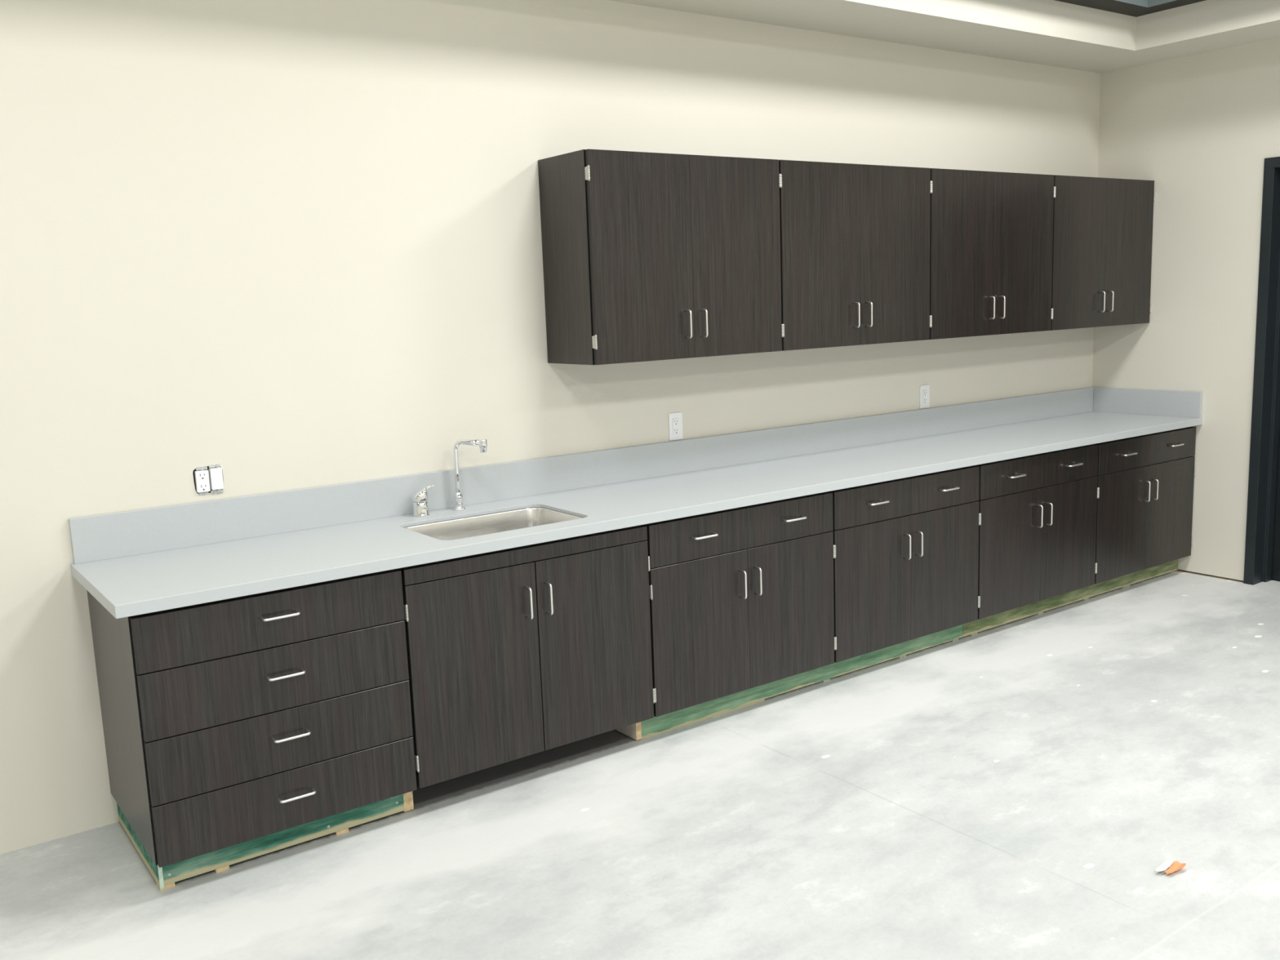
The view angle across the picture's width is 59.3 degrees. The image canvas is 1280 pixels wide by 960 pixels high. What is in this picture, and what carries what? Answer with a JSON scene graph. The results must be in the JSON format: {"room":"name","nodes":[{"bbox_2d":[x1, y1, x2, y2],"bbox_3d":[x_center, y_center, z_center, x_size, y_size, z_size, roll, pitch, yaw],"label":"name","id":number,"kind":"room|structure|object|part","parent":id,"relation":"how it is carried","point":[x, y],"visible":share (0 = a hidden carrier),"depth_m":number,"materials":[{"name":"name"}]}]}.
{"room":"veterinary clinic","nodes":[
{"label":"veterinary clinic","id":0,"kind":"room"},
{"bbox_2d":[0,0,1100,854],"bbox_3d":[-1.246,-0.792,3.781,9.800,3.660,0.140,-9,11,-35],"label":"wall","id":1,"kind":"structure","parent":0,"point":[282,245],"depth_m":3.85,"materials":[{"name":"beige paint"}]},
{"bbox_2d":[192,463,223,495],"bbox_3d":[-1.425,-0.002,3.697,0.086,0.099,0.075,-9,11,-35],"label":"outlet","id":2,"kind":"object","parent":1,"relation":"attached to","point":[206,478],"visible":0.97,"depth_m":3.67,"materials":[{"name":"white plastic"}]},
{"bbox_2d":[194,469,210,492],"bbox_3d":[-1.431,0.003,3.671,0.040,0.070,0.026,-9,11,-35],"label":"receptacle","id":3,"kind":"object","parent":2,"relation":"attached to","point":[202,477],"depth_m":3.66,"materials":[{"name":"white plastic"}]},
{"bbox_2d":[68,386,1093,564],"bbox_3d":[0.450,-0.142,4.998,5.413,0.141,0.021,-9,11,-35],"label":"backsplash","id":4,"kind":"structure","parent":1,"relation":"attached to","point":[104,536],"depth_m":4.32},
{"bbox_2d":[537,148,782,364],"bbox_3d":[0.111,-0.870,4.436,0.926,0.766,0.373,-9,11,-35],"label":"upper cabinet","id":5,"kind":"object","parent":1,"relation":"attached to","point":[647,256],"visible":1,"depth_m":4.25,"materials":[{"name":"laminate"}]},
{"bbox_3d":[0.009,-0.827,4.189,0.458,0.765,0.020,-9,11,-35],"label":"door","id":6,"kind":"part","parent":5,"relation":"part of","materials":[{"name":"laminate"}]},
{"bbox_3d":[0.188,-0.599,4.316,0.008,0.110,0.033,-9,11,-35],"label":"handle","id":7,"kind":"part","parent":5,"relation":"part of","materials":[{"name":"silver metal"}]},
{"bbox_3d":[0.252,-0.608,4.361,0.008,0.110,0.033,-9,11,-35],"label":"handle","id":8,"kind":"part","parent":5,"relation":"part of","materials":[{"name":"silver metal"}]},
{"bbox_3d":[0.381,-0.883,4.452,0.458,0.765,0.020,-9,11,-35],"label":"door","id":9,"kind":"part","parent":5,"relation":"part of","materials":[{"name":"laminate"}]},
{"bbox_2d":[668,412,683,440],"bbox_3d":[0.152,-0.228,4.781,0.071,0.115,0.007,-9,11,-35],"label":"wall outlet","id":10,"kind":"object","parent":1,"relation":"attached to","point":[675,420],"visible":1,"depth_m":4.78,"materials":[{"name":"white plastic"}]},
{"bbox_2d":[672,417,679,434],"bbox_3d":[0.152,-0.228,4.781,0.033,0.067,0.006,-9,11,-35],"label":"receptacle","id":11,"kind":"object","parent":10,"relation":"attached to","point":[675,420],"depth_m":4.78,"materials":[{"name":"white plastic"}]},
{"bbox_2d":[778,160,931,351],"bbox_3d":[0.859,-0.983,4.964,0.918,0.766,0.373,-9,11,-35],"label":"upper cabinet","id":12,"kind":"object","parent":1,"relation":"attached to","point":[855,238],"visible":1,"depth_m":4.82,"materials":[{"name":"laminate"}]},
{"bbox_3d":[0.758,-0.940,4.718,0.454,0.765,0.020,-9,11,-35],"label":"door","id":13,"kind":"part","parent":12,"relation":"part of","materials":[{"name":"laminate"}]},
{"bbox_3d":[0.936,-0.711,4.845,0.008,0.110,0.033,-9,11,-35],"label":"handle","id":14,"kind":"part","parent":12,"relation":"part of","materials":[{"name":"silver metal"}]},
{"bbox_3d":[0.999,-0.721,4.889,0.008,0.110,0.033,-9,11,-35],"label":"handle","id":15,"kind":"part","parent":12,"relation":"part of","materials":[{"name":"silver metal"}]},
{"bbox_3d":[1.127,-0.995,4.979,0.454,0.765,0.020,-9,11,-35],"label":"door","id":16,"kind":"part","parent":12,"relation":"part of","materials":[{"name":"laminate"}]},
{"bbox_2d":[919,385,929,408],"bbox_3d":[1.442,-0.422,5.692,0.071,0.115,0.007,-9,11,-35],"label":"wall outlet","id":17,"kind":"object","parent":1,"relation":"attached to","point":[924,390],"visible":1,"depth_m":5.69,"materials":[{"name":"white plastic"}]},
{"bbox_2d":[922,390,927,403],"bbox_3d":[1.442,-0.422,5.692,0.033,0.067,0.006,-9,11,-35],"label":"receptacle","id":18,"kind":"object","parent":17,"relation":"attached to","point":[924,392],"depth_m":5.69,"materials":[{"name":"white plastic"}]},
{"bbox_2d":[608,0,1279,73],"bbox_3d":[1.774,-1.197,-0.754,9.600,0.162,10.600,-9,11,-35],"label":"ceiling","id":19,"kind":"structure","parent":1,"relation":"attached to","point":[1051,33],"depth_m":5.26,"materials":[{"name":"beige paint"}]},
{"bbox_2d":[929,168,1054,339],"bbox_3d":[1.606,-1.095,5.492,0.926,0.766,0.373,-9,11,-35],"label":"upper cabinet","id":20,"kind":"object","parent":1,"relation":"attached to","point":[991,233],"visible":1,"depth_m":5.34,"materials":[{"name":"laminate"}]},
{"bbox_3d":[1.504,-1.052,5.245,0.458,0.765,0.020,-9,11,-35],"label":"door","id":21,"kind":"part","parent":20,"relation":"part of","materials":[{"name":"laminate"}]},
{"bbox_3d":[1.683,-0.823,5.373,0.008,0.110,0.033,-9,11,-35],"label":"handle","id":22,"kind":"part","parent":20,"relation":"part of","materials":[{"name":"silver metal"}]},
{"bbox_3d":[1.746,-0.833,5.418,0.008,0.110,0.033,-9,11,-35],"label":"handle","id":23,"kind":"part","parent":20,"relation":"part of","materials":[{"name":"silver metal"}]},
{"bbox_3d":[1.875,-1.108,5.508,0.458,0.765,0.020,-9,11,-35],"label":"door","id":24,"kind":"part","parent":20,"relation":"part of","materials":[{"name":"laminate"}]},
{"bbox_2d":[1050,174,1155,330],"bbox_3d":[2.348,-1.207,6.017,0.906,0.766,0.373,-9,11,-35],"label":"upper cabinet","id":25,"kind":"object","parent":1,"relation":"attached to","point":[1103,227],"visible":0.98,"depth_m":5.87,"materials":[{"name":"laminate"}]},
{"bbox_3d":[2.250,-1.164,5.773,0.448,0.765,0.020,-9,11,-35],"label":"door","id":26,"kind":"part","parent":25,"relation":"part of","materials":[{"name":"laminate"}]},
{"bbox_3d":[2.425,-0.935,5.897,0.008,0.110,0.033,-9,11,-35],"label":"handle","id":27,"kind":"part","parent":25,"relation":"part of","materials":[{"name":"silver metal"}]},
{"bbox_3d":[2.489,-0.945,5.942,0.008,0.110,0.033,-9,11,-35],"label":"handle","id":28,"kind":"part","parent":25,"relation":"part of","materials":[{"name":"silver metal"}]},
{"bbox_3d":[2.614,-1.219,6.030,0.448,0.765,0.020,-9,11,-35],"label":"door","id":29,"kind":"part","parent":25,"relation":"part of","materials":[{"name":"laminate"}]},
{"bbox_2d":[1054,0,1205,17],"bbox_3d":[1.758,-1.644,-0.826,9.600,0.744,10.600,-9,11,-35],"label":"trim","id":30,"kind":"structure","parent":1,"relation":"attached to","point":[1135,8],"depth_m":5.44,"materials":[{"name":"grey paint"}]},
{"bbox_2d":[0,570,1279,959],"bbox_3d":[3.016,1.489,0.505,12.800,0.120,11.000,-9,11,-35],"label":"floor","id":31,"kind":"structure","parent":0,"point":[1019,789],"depth_m":3.35,"materials":[{"name":"concrete"}]},
{"bbox_2d":[86,568,417,890],"bbox_3d":[-1.195,0.685,3.515,0.790,0.826,0.662,-9,11,-35],"label":"base cabinet","id":32,"kind":"object","parent":31,"relation":"on","point":[231,722],"depth_m":3.25,"materials":[{"name":"laminate"}]},
{"bbox_3d":[-1.207,1.035,3.619,0.776,0.103,0.556,-9,11,-35],"label":"toe kick plinth","id":33,"kind":"part","parent":32,"relation":"part of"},
{"bbox_3d":[-1.043,0.399,3.229,0.769,0.155,0.020,-9,11,-35],"label":"drawer","id":34,"kind":"part","parent":32,"relation":"part of","materials":[{"name":"laminate"}]},
{"bbox_3d":[-1.037,0.571,3.257,0.769,0.188,0.020,-9,11,-35],"label":"drawer","id":35,"kind":"part","parent":32,"relation":"part of","materials":[{"name":"laminate"}]},
{"bbox_3d":[-1.030,0.756,3.287,0.769,0.182,0.020,-9,11,-35],"label":"drawer","id":36,"kind":"part","parent":32,"relation":"part of","materials":[{"name":"laminate"}]},
{"bbox_3d":[-1.025,0.388,3.208,0.110,0.008,0.033,-9,11,-35],"label":"handle","id":37,"kind":"part","parent":32,"relation":"part of","materials":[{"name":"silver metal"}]},
{"bbox_3d":[-1.023,0.936,3.315,0.769,0.175,0.020,-9,11,-35],"label":"drawer","id":38,"kind":"part","parent":32,"relation":"part of","materials":[{"name":"laminate"}]},
{"bbox_3d":[-1.018,0.562,3.236,0.110,0.008,0.033,-9,11,-35],"label":"handle","id":39,"kind":"part","parent":32,"relation":"part of","materials":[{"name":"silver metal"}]},
{"bbox_3d":[-1.012,0.745,3.265,0.110,0.008,0.033,-9,11,-35],"label":"handle","id":40,"kind":"part","parent":32,"relation":"part of","materials":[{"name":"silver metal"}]},
{"bbox_3d":[-1.005,0.926,3.294,0.110,0.008,0.033,-9,11,-35],"label":"handle","id":41,"kind":"part","parent":32,"relation":"part of","materials":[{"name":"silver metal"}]},
{"bbox_2d":[400,524,654,788],"bbox_3d":[-0.509,0.531,3.992,0.929,0.723,0.662,-9,11,-35],"label":"base cabinet","id":42,"kind":"object","parent":31,"relation":"on","point":[518,652],"visible":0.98,"depth_m":3.72,"materials":[{"name":"laminate"}]},
{"bbox_3d":[-0.527,0.622,3.634,0.458,0.656,0.020,-9,11,-35],"label":"door","id":43,"kind":"part","parent":42,"relation":"part of","materials":[{"name":"laminate"}]},
{"bbox_3d":[-0.363,0.405,3.691,0.008,0.110,0.033,-9,11,-35],"label":"handle","id":44,"kind":"part","parent":42,"relation":"part of","materials":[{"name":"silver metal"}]},
{"bbox_3d":[-0.300,0.395,3.735,0.008,0.110,0.033,-9,11,-35],"label":"handle","id":45,"kind":"part","parent":42,"relation":"part of","materials":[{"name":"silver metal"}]},
{"bbox_3d":[-0.153,0.565,3.898,0.458,0.656,0.020,-9,11,-35],"label":"door","id":46,"kind":"part","parent":42,"relation":"part of","materials":[{"name":"laminate"}]},
{"bbox_2d":[644,491,835,716],"bbox_3d":[0.240,0.418,4.521,0.919,0.723,0.662,-9,11,-35],"label":"base cabinet","id":47,"kind":"object","parent":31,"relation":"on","point":[741,598],"visible":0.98,"depth_m":4.25,"materials":[{"name":"laminate"}]},
{"bbox_3d":[0.213,0.209,4.117,0.455,0.155,0.020,-9,11,-35],"label":"drawer","id":48,"kind":"part","parent":47,"relation":"part of","materials":[{"name":"laminate"}]},
{"bbox_3d":[0.227,0.561,4.173,0.454,0.550,0.020,-9,11,-35],"label":"door","id":49,"kind":"part","parent":47,"relation":"part of","materials":[{"name":"laminate"}]},
{"bbox_3d":[0.239,0.206,4.102,0.110,0.008,0.033,-9,11,-35],"label":"handle","id":50,"kind":"part","parent":47,"relation":"part of","materials":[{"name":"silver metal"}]},
{"bbox_3d":[0.391,0.395,4.237,0.008,0.110,0.033,-9,11,-35],"label":"handle","id":51,"kind":"part","parent":47,"relation":"part of","materials":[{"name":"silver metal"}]},
{"bbox_3d":[0.452,0.386,4.281,0.008,0.110,0.033,-9,11,-35],"label":"handle","id":52,"kind":"part","parent":47,"relation":"part of","materials":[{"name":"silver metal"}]},
{"bbox_3d":[0.583,0.154,4.378,0.455,0.155,0.020,-9,11,-35],"label":"drawer","id":53,"kind":"part","parent":47,"relation":"part of","materials":[{"name":"laminate"}]},
{"bbox_3d":[0.596,0.505,4.434,0.455,0.550,0.020,-9,11,-35],"label":"door","id":54,"kind":"part","parent":47,"relation":"part of","materials":[{"name":"laminate"}]},
{"bbox_3d":[0.601,0.151,4.358,0.110,0.008,0.033,-9,11,-35],"label":"handle","id":55,"kind":"part","parent":47,"relation":"part of","materials":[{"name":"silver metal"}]},
{"bbox_2d":[615,559,1185,740],"bbox_3d":[1.342,0.657,5.387,3.716,0.103,0.554,-8,11,-34],"label":"plinth","id":56,"kind":"object","parent":31,"relation":"on","point":[673,720],"visible":0.6,"depth_m":4.83,"materials":[{"name":"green wood"}]},
{"bbox_2d":[829,465,980,662],"bbox_3d":[0.985,0.306,5.048,0.919,0.723,0.662,-9,11,-35],"label":"base cabinet","id":57,"kind":"object","parent":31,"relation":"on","point":[906,559],"visible":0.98,"depth_m":4.78,"materials":[{"name":"laminate"}]},
{"bbox_3d":[0.959,0.097,4.644,0.454,0.155,0.020,-9,11,-35],"label":"drawer","id":58,"kind":"part","parent":57,"relation":"part of","materials":[{"name":"laminate"}]},
{"bbox_3d":[0.972,0.449,4.700,0.454,0.550,0.020,-9,11,-35],"label":"door","id":59,"kind":"part","parent":57,"relation":"part of","materials":[{"name":"laminate"}]},
{"bbox_3d":[0.984,0.094,4.628,0.110,0.008,0.033,-9,11,-35],"label":"handle","id":60,"kind":"part","parent":57,"relation":"part of","materials":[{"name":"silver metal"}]},
{"bbox_3d":[1.136,0.283,4.764,0.008,0.110,0.033,-9,11,-35],"label":"handle","id":61,"kind":"part","parent":57,"relation":"part of","materials":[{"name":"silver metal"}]},
{"bbox_3d":[1.197,0.274,4.807,0.008,0.110,0.033,-9,11,-35],"label":"handle","id":62,"kind":"part","parent":57,"relation":"part of","materials":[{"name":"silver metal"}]},
{"bbox_3d":[1.327,0.042,4.904,0.454,0.155,0.020,-9,11,-35],"label":"drawer","id":63,"kind":"part","parent":57,"relation":"part of","materials":[{"name":"laminate"}]},
{"bbox_3d":[1.341,0.393,4.961,0.454,0.550,0.020,-9,11,-35],"label":"door","id":64,"kind":"part","parent":57,"relation":"part of","materials":[{"name":"laminate"}]},
{"bbox_3d":[1.346,0.039,4.885,0.110,0.008,0.033,-9,11,-35],"label":"handle","id":65,"kind":"part","parent":57,"relation":"part of","materials":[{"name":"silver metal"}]},
{"bbox_2d":[976,444,1098,619],"bbox_3d":[1.731,0.194,5.575,0.922,0.723,0.662,-9,11,-35],"label":"base cabinet","id":66,"kind":"object","parent":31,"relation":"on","point":[1037,526],"visible":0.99,"depth_m":5.31,"materials":[{"name":"laminate"}]},
{"bbox_3d":[1.717,0.336,5.227,0.456,0.550,0.020,-9,11,-35],"label":"door","id":67,"kind":"part","parent":66,"relation":"part of","materials":[{"name":"laminate"}]},
{"bbox_3d":[1.704,-0.015,5.170,0.456,0.155,0.020,-9,11,-35],"label":"drawer","id":68,"kind":"part","parent":66,"relation":"part of","materials":[{"name":"laminate"}]},
{"bbox_3d":[1.729,-0.019,5.155,0.110,0.008,0.033,-9,11,-35],"label":"handle","id":69,"kind":"part","parent":66,"relation":"part of","materials":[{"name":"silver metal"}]},
{"bbox_3d":[1.881,0.171,5.291,0.008,0.110,0.033,-9,11,-35],"label":"handle","id":70,"kind":"part","parent":66,"relation":"part of","materials":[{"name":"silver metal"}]},
{"bbox_3d":[1.943,0.162,5.334,0.008,0.110,0.033,-9,11,-35],"label":"handle","id":71,"kind":"part","parent":66,"relation":"part of","materials":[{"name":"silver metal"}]},
{"bbox_3d":[2.087,0.281,5.488,0.456,0.550,0.020,-9,11,-35],"label":"door","id":72,"kind":"part","parent":66,"relation":"part of","materials":[{"name":"laminate"}]},
{"bbox_3d":[2.074,-0.070,5.432,0.456,0.155,0.020,-9,11,-35],"label":"drawer","id":73,"kind":"part","parent":66,"relation":"part of","materials":[{"name":"laminate"}]},
{"bbox_3d":[2.093,-0.073,5.412,0.110,0.008,0.033,-9,11,-35],"label":"handle","id":74,"kind":"part","parent":66,"relation":"part of","materials":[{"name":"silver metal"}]},
{"bbox_2d":[1094,426,1195,583],"bbox_3d":[2.474,0.082,6.100,0.912,0.723,0.662,-9,11,-35],"label":"base cabinet","id":75,"kind":"object","parent":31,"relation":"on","point":[1145,482],"visible":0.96,"depth_m":5.84,"materials":[{"name":"laminate"}]},
{"bbox_2d":[68,386,1202,618],"bbox_3d":[0.632,-0.089,4.743,5.423,0.177,0.657,-9,11,-35],"label":"countertop","id":76,"kind":"structure","parent":75,"relation":"on","point":[144,561],"depth_m":4.20,"materials":[{"name":"grey laminate"}]},
{"bbox_2d":[412,484,434,516],"bbox_3d":[-0.781,0.072,4.048,0.080,0.109,0.060,-9,11,-35],"label":"mixer tap","id":77,"kind":"object","parent":76,"relation":"on","point":[420,500],"visible":1,"depth_m":4.02,"materials":[{"name":"silver metal"}]},
{"bbox_3d":[-0.782,0.047,4.044,0.080,0.057,0.058,-9,11,-35],"label":"lever","id":78,"kind":"part","parent":77,"relation":"part of","materials":[{"name":"silver metal"}]},
{"bbox_2d":[453,438,487,510],"bbox_3d":[-0.620,-0.021,4.109,0.154,0.262,0.047,1,10,17],"label":"faucet","id":79,"kind":"object","parent":76,"relation":"on","point":[482,443],"visible":1,"depth_m":4.11,"materials":[{"name":"silver metal"}]},
{"bbox_3d":[-0.626,-0.050,4.102,0.116,0.203,0.023,1,10,21],"label":"spout","id":80,"kind":"part","parent":79,"relation":"part of","materials":[{"name":"silver metal"}]},
{"bbox_2d":[404,506,582,540],"bbox_3d":[-0.501,0.254,3.920,0.610,0.203,0.424,-9,11,-35],"label":"sink","id":81,"kind":"object","parent":76,"relation":"in","point":[495,522],"visible":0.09,"depth_m":4.09,"materials":[{"name":"metal"}]},
{"bbox_3d":[2.462,0.224,5.753,0.451,0.550,0.020,-9,11,-35],"label":"door","id":82,"kind":"part","parent":75,"relation":"part of","materials":[{"name":"laminate"}]},
{"bbox_3d":[2.449,-0.127,5.697,0.451,0.155,0.020,-9,11,-35],"label":"drawer","id":83,"kind":"part","parent":75,"relation":"part of","materials":[{"name":"laminate"}]},
{"bbox_3d":[2.474,-0.131,5.682,0.110,0.008,0.033,-9,11,-35],"label":"handle","id":84,"kind":"part","parent":75,"relation":"part of","materials":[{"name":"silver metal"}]},
{"bbox_3d":[2.625,0.059,5.816,0.008,0.110,0.033,-9,11,-35],"label":"handle","id":85,"kind":"part","parent":75,"relation":"part of","materials":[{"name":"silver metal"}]},
{"bbox_3d":[2.686,0.050,5.860,0.008,0.110,0.033,-9,11,-35],"label":"handle","id":86,"kind":"part","parent":75,"relation":"part of","materials":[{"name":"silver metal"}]},
{"bbox_3d":[2.829,0.169,6.012,0.451,0.550,0.020,-9,11,-35],"label":"door","id":87,"kind":"part","parent":75,"relation":"part of","materials":[{"name":"laminate"}]},
{"bbox_3d":[2.815,-0.182,5.956,0.451,0.155,0.020,-9,11,-35],"label":"drawer","id":88,"kind":"part","parent":75,"relation":"part of","materials":[{"name":"laminate"}]},
{"bbox_3d":[2.834,-0.185,5.936,0.110,0.008,0.033,-9,11,-35],"label":"handle","id":89,"kind":"part","parent":75,"relation":"part of","materials":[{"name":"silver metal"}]},
{"bbox_2d":[1155,858,1186,873],"bbox_3d":[1.454,1.062,3.078,0.088,0.017,0.045,-9,11,-35],"label":"paper scrap","id":90,"kind":"object","parent":31,"relation":"on","point":[1175,865],"visible":1,"depth_m":3.08,"materials":[{"name":"orange paper"}]},
{"bbox_2d":[1092,37,1279,582],"bbox_3d":[5.759,-0.799,2.194,0.140,3.660,10.600,-9,11,-35],"label":"wall","id":91,"kind":"structure","parent":0,"point":[1203,127],"depth_m":5.97,"materials":[{"name":"beige paint"}]},
{"bbox_2d":[1243,156,1279,585],"bbox_3d":[3.539,-0.488,5.438,0.208,2.184,1.015,-9,11,-35],"label":"door","id":92,"kind":"structure","parent":91,"relation":"in","point":[1262,548],"depth_m":5.80,"materials":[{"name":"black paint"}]}
]}

